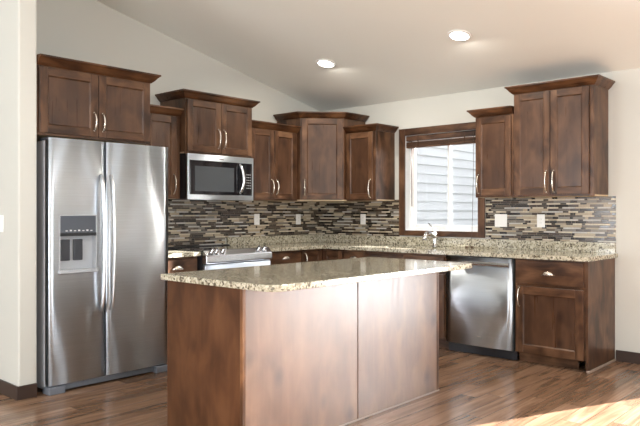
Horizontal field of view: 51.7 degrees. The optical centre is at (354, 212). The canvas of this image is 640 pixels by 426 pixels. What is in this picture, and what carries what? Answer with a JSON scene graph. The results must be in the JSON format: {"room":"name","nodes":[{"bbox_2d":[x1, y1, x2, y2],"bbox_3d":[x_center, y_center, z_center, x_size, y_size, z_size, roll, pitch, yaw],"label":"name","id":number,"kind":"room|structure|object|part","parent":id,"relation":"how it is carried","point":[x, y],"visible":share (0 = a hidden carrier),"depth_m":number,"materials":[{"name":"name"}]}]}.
{"room":"kitchen","nodes":[
{"label":"kitchen","id":0,"kind":"room"},
{"bbox_2d":[0,0,36,385],"bbox_3d":[-3.655,-0.409,5.691,3.840,3.320,0.124,0,0,41],"label":"wall","id":1,"kind":"structure","parent":0,"point":[18,18],"depth_m":4.45,"materials":[{"name":"grey paint"}]},
{"bbox_2d":[0,215,3,231],"bbox_3d":[-2.450,0.079,4.564,0.074,0.118,0.009,0,0,41],"label":"wall switch","id":2,"kind":"object","parent":1,"relation":"attached to","point":[1,216],"visible":1,"depth_m":4.55,"materials":[{"name":"white plastic"}]},
{"bbox_2d":[0,379,18,400],"bbox_3d":[-3.656,1.205,5.602,3.753,0.092,0.013,0,0,41],"label":"baseboard","id":3,"kind":"structure","parent":1,"relation":"attached to","point":[8,389],"depth_m":4.45,"materials":[{"name":"brown wood"}]},
{"bbox_2d":[19,383,36,399],"bbox_3d":[-2.197,1.205,4.431,0.013,0.092,0.119,0,0,41],"label":"baseboard","id":4,"kind":"structure","parent":1,"relation":"attached to","point":[30,390],"depth_m":4.42,"materials":[{"name":"brown wood"}]},
{"bbox_2d":[37,0,319,243],"bbox_3d":[-1.658,-0.396,6.468,0.150,3.294,3.660,0,0,41],"label":"wall","id":5,"kind":"structure","parent":0,"point":[92,31],"depth_m":6.02,"materials":[{"name":"grey paint"}]},
{"bbox_2d":[37,53,160,144],"bbox_3d":[-2.155,-0.803,5.102,0.875,0.544,0.935,0,0,41],"label":"upper cabinet","id":6,"kind":"object","parent":5,"relation":"attached to","point":[77,99],"visible":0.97,"depth_m":4.78,"materials":[{"name":"brown wood"}]},
{"bbox_3d":[-2.021,-0.774,4.665,0.020,0.454,0.423,0,0,41],"label":"door","id":7,"kind":"part","parent":6,"relation":"part of","materials":[{"name":"brown wood"}]},
{"bbox_3d":[-1.881,-0.657,4.784,0.040,0.145,0.018,0,0,41],"label":"handle","id":8,"kind":"part","parent":6,"relation":"part of","materials":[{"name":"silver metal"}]},
{"bbox_3d":[-2.152,-1.042,5.100,0.868,0.066,0.935,0,0,41],"label":"crown moulding","id":9,"kind":"part","parent":6,"relation":"part of","materials":[{"name":"brown wood"}]},
{"bbox_3d":[-1.838,-0.657,4.833,0.040,0.145,0.018,0,0,41],"label":"handle","id":10,"kind":"part","parent":6,"relation":"part of","materials":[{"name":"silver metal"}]},
{"bbox_3d":[-1.741,-0.774,4.989,0.020,0.454,0.423,0,0,41],"label":"door","id":11,"kind":"part","parent":6,"relation":"part of","materials":[{"name":"brown wood"}]},
{"bbox_2d":[147,104,183,198],"bbox_3d":[-1.837,-0.524,5.848,0.382,0.806,0.488,0,0,41],"label":"upper cabinet","id":12,"kind":"object","parent":5,"relation":"attached to","point":[164,120],"visible":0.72,"depth_m":5.85,"materials":[{"name":"brown wood"}]},
{"bbox_3d":[-1.721,-0.894,5.748,0.075,0.066,0.488,0,0,41],"label":"crown moulding","id":13,"kind":"part","parent":12,"relation":"part of","materials":[{"name":"brown wood"}]},
{"bbox_3d":[-1.599,-0.252,5.866,0.041,0.183,0.018,0,0,41],"label":"handle","id":14,"kind":"part","parent":12,"relation":"part of","materials":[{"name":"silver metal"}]},
{"bbox_2d":[155,89,259,157],"bbox_3d":[-1.395,-0.811,6.304,0.457,0.560,0.892,0,0,41],"label":"upper cabinet","id":15,"kind":"object","parent":5,"relation":"attached to","point":[210,123],"visible":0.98,"depth_m":6.12,"materials":[{"name":"brown wood"}]},
{"bbox_3d":[-1.382,-0.782,6.045,0.020,0.470,0.372,0,0,41],"label":"door","id":16,"kind":"part","parent":15,"relation":"part of","materials":[{"name":"brown wood"}]},
{"bbox_3d":[-1.392,-1.058,6.302,0.450,0.066,0.892,0,0,41],"label":"crown moulding","id":17,"kind":"part","parent":15,"relation":"part of","materials":[{"name":"brown wood"}]},
{"bbox_2d":[169,153,252,200],"bbox_3d":[-1.379,-0.321,6.290,0.485,0.415,0.764,0,0,41],"label":"microwave","id":18,"kind":"object","parent":15,"relation":"attached to","point":[202,176],"visible":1,"depth_m":6.11,"materials":[{"name":"silver metal"}]},
{"bbox_3d":[-1.300,-0.316,6.125,0.035,0.310,0.574,0,0,41],"label":"door","id":19,"kind":"part","parent":18,"relation":"part of","materials":[{"name":"black glass"}]},
{"bbox_3d":[-1.081,-0.317,6.312,0.070,0.291,0.034,0,0,15],"label":"handle","id":20,"kind":"part","parent":18,"relation":"part of","materials":[{"name":"silver metal"}]},
{"bbox_3d":[-1.064,-0.316,6.400,0.035,0.310,0.145,0,0,41],"label":"control panel","id":21,"kind":"part","parent":18,"relation":"part of","materials":[{"name":"black glass"}]},
{"bbox_3d":[-1.136,-0.782,6.330,0.020,0.470,0.372,0,0,41],"label":"door","id":22,"kind":"part","parent":15,"relation":"part of","materials":[{"name":"brown wood"}]},
{"bbox_2d":[168,199,319,246],"bbox_3d":[-1.288,0.118,6.776,0.008,0.505,2.691,0,0,41],"label":"backsplash","id":23,"kind":"structure","parent":5,"relation":"attached to","point":[190,222],"depth_m":6.80,"materials":[{"name":"tile"}]},
{"bbox_2d":[254,214,259,224],"bbox_3d":[-1.045,0.077,7.045,0.008,0.116,0.074,0,0,41],"label":"wall outlet","id":24,"kind":"object","parent":5,"relation":"attached to","point":[256,216],"visible":1,"depth_m":7.04,"materials":[{"name":"white plastic"}]},
{"bbox_2d":[252,120,300,200],"bbox_3d":[-0.942,-0.517,6.886,0.382,0.792,0.692,0,0,41],"label":"upper cabinet","id":25,"kind":"object","parent":5,"relation":"attached to","point":[274,145],"visible":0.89,"depth_m":6.79,"materials":[{"name":"brown wood"}]},
{"bbox_3d":[-0.940,-0.488,6.673,0.020,0.702,0.314,0,0,41],"label":"door","id":26,"kind":"part","parent":25,"relation":"part of","materials":[{"name":"brown wood"}]},
{"bbox_3d":[-0.826,-0.880,6.786,0.075,0.066,0.692,0,0,41],"label":"crown moulding","id":27,"kind":"part","parent":25,"relation":"part of","materials":[{"name":"brown wood"}]},
{"bbox_3d":[-0.732,-0.488,6.915,0.020,0.702,0.314,0,0,41],"label":"door","id":28,"kind":"part","parent":25,"relation":"part of","materials":[{"name":"brown wood"}]},
{"bbox_2d":[296,214,300,223],"bbox_3d":[-0.642,0.081,7.512,0.008,0.116,0.074,0,0,41],"label":"wall outlet","id":29,"kind":"object","parent":5,"relation":"attached to","point":[298,216],"visible":1,"depth_m":7.51,"materials":[{"name":"white plastic"}]},
{"bbox_2d":[0,347,639,425],"bbox_3d":[-1.236,1.276,2.248,12.000,0.050,9.500,0,0,41],"label":"floor","id":30,"kind":"structure","parent":0,"point":[476,389],"depth_m":4.36,"materials":[{"name":"brown wood"}]},
{"bbox_2d":[37,137,167,395],"bbox_3d":[-2.076,0.368,5.101,0.942,1.766,0.944,0,0,41],"label":"refrigerator","id":31,"kind":"object","parent":30,"relation":"on","point":[102,207],"visible":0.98,"depth_m":4.75,"materials":[{"name":"grey metal"}]},
{"bbox_3d":[-1.966,0.339,4.657,0.056,1.700,0.410,0,0,41],"label":"freezer door","id":32,"kind":"part","parent":31,"relation":"part of","materials":[{"name":"silver metal"}]},
{"bbox_3d":[-1.965,0.085,4.658,0.049,0.120,0.258,0,0,41],"label":"control panel","id":33,"kind":"part","parent":31,"relation":"part of","materials":[{"name":"grey plastic"}]},
{"bbox_3d":[-1.814,0.224,4.746,0.082,0.999,0.023,0,0,41],"label":"handle","id":34,"kind":"part","parent":31,"relation":"part of","materials":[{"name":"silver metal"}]},
{"bbox_3d":[-1.765,0.224,4.804,0.082,0.999,0.023,0,0,41],"label":"handle","id":35,"kind":"part","parent":31,"relation":"part of","materials":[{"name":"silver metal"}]},
{"bbox_3d":[-1.657,0.339,5.016,0.056,1.700,0.522,0,0,41],"label":"fridge door","id":36,"kind":"part","parent":31,"relation":"part of","materials":[{"name":"silver metal"}]},
{"bbox_2d":[168,256,196,272],"bbox_3d":[-1.735,0.817,5.758,0.636,0.868,0.485,0,0,41],"label":"base cabinet","id":37,"kind":"object","parent":30,"relation":"on","point":[177,264],"visible":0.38,"depth_m":5.63,"materials":[{"name":"brown wood"}]},
{"bbox_3d":[-1.494,0.470,5.589,0.028,0.039,0.112,0,0,41],"label":"handle","id":38,"kind":"part","parent":37,"relation":"part of","materials":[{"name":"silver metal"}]},
{"bbox_2d":[168,250,200,257],"bbox_3d":[-1.736,0.363,5.761,0.636,0.035,0.488,0,0,41],"label":"countertop","id":39,"kind":"structure","parent":37,"relation":"on","point":[171,253],"depth_m":5.66,"materials":[{"name":"stone"}]},
{"bbox_2d":[168,244,271,270],"bbox_3d":[-1.280,0.780,6.202,0.750,0.941,0.770,0,0,41],"label":"range","id":40,"kind":"object","parent":30,"relation":"on","point":[217,256],"visible":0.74,"depth_m":6.00,"materials":[{"name":"silver metal"}]},
{"bbox_3d":[-1.540,0.335,6.425,0.065,0.020,0.762,0,0,41],"label":"vent trim","id":41,"kind":"part","parent":40,"relation":"part of","materials":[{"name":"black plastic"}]},
{"bbox_2d":[168,245,256,251],"bbox_3d":[-1.295,0.340,6.215,0.580,0.010,0.770,0,0,41],"label":"cooktop","id":42,"kind":"object","parent":40,"relation":"in","point":[199,248],"depth_m":6.11,"materials":[{"name":"black glass"}]},
{"bbox_3d":[-1.066,0.749,6.017,0.044,0.575,0.754,0,0,41],"label":"oven door","id":43,"kind":"part","parent":40,"relation":"part of","materials":[{"name":"silver metal"}]},
{"bbox_3d":[-1.058,0.392,6.010,0.067,0.118,0.762,0,0,41],"label":"control panel","id":44,"kind":"part","parent":40,"relation":"part of","materials":[{"name":"grey metal"}]},
{"bbox_2d":[270,250,300,264],"bbox_3d":[-0.915,0.817,6.718,0.625,0.868,0.485,0,0,41],"label":"base cabinet","id":45,"kind":"object","parent":30,"relation":"on","point":[293,256],"visible":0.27,"depth_m":6.54,"materials":[{"name":"brown wood"}]},
{"bbox_2d":[167,272,439,425],"bbox_3d":[-0.233,0.818,4.170,0.670,0.866,1.760,0,0,41],"label":"kitchen island","id":46,"kind":"object","parent":30,"relation":"on","point":[343,354],"visible":0.77,"depth_m":3.66,"materials":[{"name":"brown wood"}]},
{"bbox_3d":[-0.814,0.818,3.519,0.640,0.866,0.012,0,0,41],"label":"panel","id":47,"kind":"part","parent":46,"relation":"part of","materials":[{"name":"brown wood"}]},
{"bbox_3d":[-0.269,0.818,3.636,0.008,0.866,0.864,0,0,41],"label":"panel","id":48,"kind":"part","parent":46,"relation":"part of","materials":[{"name":"brown wood"}]},
{"bbox_2d":[161,257,471,291],"bbox_3d":[-0.136,0.366,4.136,0.950,0.034,1.875,0,0,41],"label":"island countertop","id":49,"kind":"structure","parent":46,"relation":"on","point":[314,274],"depth_m":3.75,"materials":[{"name":"stone"}]},
{"bbox_3d":[0.025,1.246,3.962,0.009,0.010,1.738,0,0,41],"label":"shoe moulding","id":50,"kind":"part","parent":46,"relation":"part of","materials":[{"name":"brown wood"}]},
{"bbox_3d":[0.294,0.818,4.289,0.008,0.866,0.846,0,0,41],"label":"panel","id":51,"kind":"part","parent":46,"relation":"part of","materials":[{"name":"brown wood"}]},
{"bbox_2d":[300,249,343,261],"bbox_3d":[-0.362,0.817,7.158,0.888,0.868,0.898,0,0,41],"label":"base cabinet","id":52,"kind":"object","parent":30,"relation":"on","point":[309,255],"visible":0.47,"depth_m":6.84,"materials":[{"name":"brown wood"}]},
{"bbox_3d":[-0.446,0.769,6.840,0.020,0.740,0.286,0,0,41],"label":"door","id":53,"kind":"part","parent":52,"relation":"part of","materials":[{"name":"brown wood"}]},
{"bbox_3d":[-0.228,0.769,6.859,0.275,0.740,0.020,0,0,41],"label":"door","id":54,"kind":"part","parent":52,"relation":"part of","materials":[{"name":"brown wood"}]},
{"bbox_2d":[227,234,617,261],"bbox_3d":[0.446,0.320,6.141,3.459,0.122,1.388,0,0,41],"label":"countertop","id":55,"kind":"structure","parent":52,"relation":"on","point":[523,249],"depth_m":6.37,"materials":[{"name":"stone"}]},
{"bbox_2d":[422,223,437,246],"bbox_3d":[0.749,0.225,6.593,0.092,0.239,0.183,0,0,41],"label":"faucet","id":56,"kind":"object","parent":55,"relation":"on","point":[433,234],"visible":1,"depth_m":6.60,"materials":[{"name":"silver metal"}]},
{"bbox_3d":[0.746,0.236,6.586,0.175,0.099,0.052,0,0,-31],"label":"spout","id":57,"kind":"part","parent":56,"relation":"part of","materials":[{"name":"silver metal"}]},
{"bbox_2d":[344,250,365,258],"bbox_3d":[0.176,0.817,6.874,0.293,0.868,0.625,0,0,41],"label":"base cabinet","id":58,"kind":"object","parent":30,"relation":"on","point":[348,254],"visible":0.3,"depth_m":6.65,"materials":[{"name":"brown wood"}]},
{"bbox_2d":[366,251,448,348],"bbox_3d":[0.640,0.817,6.467,0.938,0.868,0.636,0,0,41],"label":"base cabinet","id":59,"kind":"object","parent":30,"relation":"on","point":[443,343],"visible":0.22,"depth_m":5.99,"materials":[{"name":"brown wood"}]},
{"bbox_3d":[0.290,0.476,6.412,0.455,0.140,0.020,0,0,41],"label":"false drawer","id":60,"kind":"part","parent":59,"relation":"part of","materials":[{"name":"brown wood"}]},
{"bbox_3d":[0.637,0.476,6.113,0.456,0.140,0.020,0,0,41],"label":"false drawer","id":61,"kind":"part","parent":59,"relation":"part of","materials":[{"name":"brown wood"}]},
{"bbox_3d":[0.637,0.853,6.113,0.456,0.573,0.020,0,0,41],"label":"door","id":62,"kind":"part","parent":59,"relation":"part of","materials":[{"name":"brown wood"}]},
{"bbox_2d":[447,255,517,359],"bbox_3d":[1.258,0.818,5.934,0.672,0.858,0.620,0,0,41],"label":"dishwasher","id":63,"kind":"object","parent":30,"relation":"on","point":[481,298],"visible":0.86,"depth_m":5.68,"materials":[{"name":"silver metal"}]},
{"bbox_3d":[1.113,1.206,5.766,0.672,0.082,0.015,0,0,41],"label":"kick plate","id":64,"kind":"part","parent":63,"relation":"part of","materials":[{"name":"black metal"}]},
{"bbox_3d":[1.113,0.448,5.665,0.462,0.044,0.024,0,0,41],"label":"handle","id":65,"kind":"part","parent":63,"relation":"part of","materials":[{"name":"silver metal"}]},
{"bbox_2d":[516,258,615,373],"bbox_3d":[1.757,0.817,5.510,0.634,0.868,0.646,0,0,41],"label":"base cabinet","id":66,"kind":"object","parent":30,"relation":"on","point":[565,310],"visible":0.94,"depth_m":5.30,"materials":[{"name":"brown wood"}]},
{"bbox_3d":[1.547,0.494,5.298,0.112,0.039,0.028,0,0,41],"label":"handle","id":67,"kind":"part","parent":66,"relation":"part of","materials":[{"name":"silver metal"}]},
{"bbox_3d":[1.563,0.492,5.314,0.572,0.194,0.020,0,0,41],"label":"drawer","id":68,"kind":"part","parent":66,"relation":"part of","materials":[{"name":"brown wood"}]},
{"bbox_3d":[1.563,0.885,5.314,0.572,0.548,0.020,0,0,41],"label":"door","id":69,"kind":"part","parent":66,"relation":"part of","materials":[{"name":"brown wood"}]},
{"bbox_3d":[1.995,0.817,5.343,0.020,0.868,0.590,0,0,41],"label":"panel","id":70,"kind":"part","parent":66,"relation":"part of","materials":[{"name":"brown wood"}]},
{"bbox_3d":[1.995,1.241,5.324,0.030,0.020,0.590,0,0,41],"label":"shoe moulding","id":71,"kind":"part","parent":66,"relation":"part of","materials":[{"name":"brown wood"}]},
{"bbox_2d":[96,0,639,111],"bbox_3d":[-1.236,-1.763,2.248,12.300,1.217,9.800,0,0,41],"label":"ceiling","id":72,"kind":"structure","parent":0,"point":[382,51],"depth_m":5.62,"materials":[{"name":"white paint"}]},
{"bbox_2d":[316,59,335,67],"bbox_3d":[-0.276,-1.424,6.308,0.195,0.050,0.191,0,0,35],"label":"recessed light","id":73,"kind":"object","parent":72,"relation":"in","point":[326,63],"visible":1,"depth_m":6.29,"materials":[{"name":"white"}]},
{"bbox_2d":[447,29,471,40],"bbox_3d":[0.845,-1.427,5.323,0.195,0.050,0.191,0,0,35],"label":"recessed light","id":74,"kind":"object","parent":72,"relation":"in","point":[457,35],"visible":1,"depth_m":5.31,"materials":[{"name":"white"}]},
{"bbox_2d":[416,143,477,225],"bbox_3d":[2.845,-0.737,12.363,0.172,4.544,10.850,0,0,41],"label":"wall","id":75,"kind":"structure","parent":0,"point":[431,162],"depth_m":10.62,"materials":[{"name":"white plastic"}]},
{"bbox_2d":[322,68,639,358],"bbox_3d":[2.994,-0.049,4.972,9.150,2.600,0.150,0,0,41],"label":"wall","id":76,"kind":"structure","parent":0,"point":[624,95],"depth_m":5.54,"materials":[{"name":"grey paint"}]},
{"bbox_2d":[273,111,368,201],"bbox_3d":[-0.366,-0.594,7.268,0.756,0.946,0.756,0,0,41],"label":"upper cabinet","id":77,"kind":"object","parent":76,"relation":"attached to","point":[321,137],"visible":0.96,"depth_m":7.04,"materials":[{"name":"brown wood"}]},
{"bbox_3d":[-0.358,-1.036,7.154,1.059,0.062,0.326,0,0,-4],"label":"crown moulding","id":78,"kind":"part","parent":77,"relation":"part of","materials":[{"name":"brown wood"}]},
{"bbox_3d":[-0.350,-0.568,7.044,0.433,0.862,0.020,0,0,-4],"label":"door","id":79,"kind":"part","parent":77,"relation":"part of","materials":[{"name":"brown wood"}]},
{"bbox_2d":[360,214,365,223],"bbox_3d":[0.092,0.079,7.359,0.074,0.116,0.008,0,0,41],"label":"wall outlet","id":80,"kind":"object","parent":76,"relation":"attached to","point":[362,216],"visible":1,"depth_m":7.36,"materials":[{"name":"white plastic"}]},
{"bbox_2d":[343,123,398,200],"bbox_3d":[0.173,-0.517,7.049,0.465,0.792,0.382,0,0,41],"label":"upper cabinet","id":81,"kind":"object","parent":76,"relation":"attached to","point":[370,148],"visible":1,"depth_m":6.95,"materials":[{"name":"brown wood"}]},
{"bbox_3d":[0.051,-0.488,6.968,0.365,0.702,0.020,0,0,41],"label":"door","id":82,"kind":"part","parent":81,"relation":"part of","materials":[{"name":"brown wood"}]},
{"bbox_3d":[0.171,-0.880,7.046,0.465,0.066,0.375,0,0,41],"label":"crown moulding","id":83,"kind":"part","parent":81,"relation":"part of","materials":[{"name":"brown wood"}]},
{"bbox_2d":[399,122,484,237],"bbox_3d":[0.909,-0.317,6.747,1.029,1.129,0.155,0,0,41],"label":"window","id":84,"kind":"structure","parent":76,"relation":"in","point":[408,226],"depth_m":6.91,"materials":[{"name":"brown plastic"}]},
{"bbox_3d":[0.943,-0.307,6.783,0.763,0.885,0.026,0,0,41],"label":"pane","id":85,"kind":"part","parent":84,"relation":"part of","materials":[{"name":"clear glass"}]},
{"bbox_2d":[406,130,475,247],"bbox_3d":[0.858,-0.229,6.686,0.873,1.149,0.152,0,0,41],"label":"window blind","id":86,"kind":"object","parent":84,"relation":"attached to","point":[468,140],"visible":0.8,"depth_m":6.69,"materials":[{"name":"brown wood"}]},
{"bbox_3d":[0.890,-0.685,6.724,0.865,0.016,0.051,0,0,41],"label":"rail","id":87,"kind":"part","parent":86,"relation":"part of","materials":[{"name":"brown wood"}]},
{"bbox_3d":[1.140,-0.220,6.429,0.061,1.122,0.009,0,0,-39],"label":"pull cord","id":88,"kind":"part","parent":86,"relation":"part of","materials":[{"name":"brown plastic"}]},
{"bbox_2d":[320,196,615,242],"bbox_3d":[0.895,0.066,6.678,3.443,0.400,0.008,0,0,41],"label":"backsplash","id":89,"kind":"structure","parent":76,"relation":"attached to","point":[569,219],"depth_m":6.11,"materials":[{"name":"tile"}]},
{"bbox_2d":[467,105,527,197],"bbox_3d":[1.320,-0.534,6.061,0.442,0.801,0.382,0,0,41],"label":"upper cabinet","id":90,"kind":"object","parent":76,"relation":"attached to","point":[494,125],"visible":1,"depth_m":5.92,"materials":[{"name":"brown wood"}]},
{"bbox_3d":[1.317,-0.902,6.058,0.442,0.066,0.375,0,0,41],"label":"crown moulding","id":91,"kind":"part","parent":90,"relation":"part of","materials":[{"name":"brown wood"}]},
{"bbox_3d":[1.246,-0.505,5.938,0.352,0.711,0.020,0,0,41],"label":"door","id":92,"kind":"part","parent":90,"relation":"part of","materials":[{"name":"brown wood"}]},
{"bbox_2d":[495,214,506,226],"bbox_3d":[1.383,0.079,6.245,0.128,0.120,0.009,0,0,41],"label":"wall switch","id":93,"kind":"object","parent":76,"relation":"attached to","point":[500,219],"visible":1,"depth_m":6.24,"materials":[{"name":"white plastic"}]},
{"bbox_2d":[537,214,544,226],"bbox_3d":[1.689,0.079,5.982,0.076,0.118,0.008,0,0,41],"label":"wall outlet","id":94,"kind":"object","parent":76,"relation":"attached to","point":[540,217],"visible":1,"depth_m":5.98,"materials":[{"name":"white plastic"}]},
{"bbox_2d":[504,74,614,197],"bbox_3d":[1.758,-0.619,5.683,0.832,0.969,0.382,0,0,41],"label":"upper cabinet","id":95,"kind":"object","parent":76,"relation":"attached to","point":[561,125],"visible":1,"depth_m":5.53,"materials":[{"name":"brown wood"}]},
{"bbox_3d":[1.530,-0.590,5.693,0.330,0.879,0.020,0,0,41],"label":"door","id":96,"kind":"part","parent":95,"relation":"part of","materials":[{"name":"brown wood"}]},
{"bbox_3d":[1.614,-0.262,5.584,0.018,0.193,0.041,0,0,41],"label":"handle","id":97,"kind":"part","parent":95,"relation":"part of","materials":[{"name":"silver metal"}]},
{"bbox_3d":[1.663,-0.262,5.541,0.018,0.193,0.041,0,0,41],"label":"handle","id":98,"kind":"part","parent":95,"relation":"part of","materials":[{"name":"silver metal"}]},
{"bbox_3d":[1.756,-1.070,5.680,0.832,0.066,0.375,0,0,41],"label":"crown moulding","id":99,"kind":"part","parent":95,"relation":"part of","materials":[{"name":"brown wood"}]},
{"bbox_3d":[1.784,-0.590,5.474,0.330,0.879,0.020,0,0,41],"label":"door","id":100,"kind":"part","parent":95,"relation":"part of","materials":[{"name":"brown wood"}]},
{"bbox_2d":[616,350,639,363],"bbox_3d":[2.534,1.205,5.261,0.885,0.092,0.013,0,0,41],"label":"baseboard","id":101,"kind":"structure","parent":76,"relation":"attached to","point":[622,356],"depth_m":5.48,"materials":[{"name":"brown wood"}]}
]}

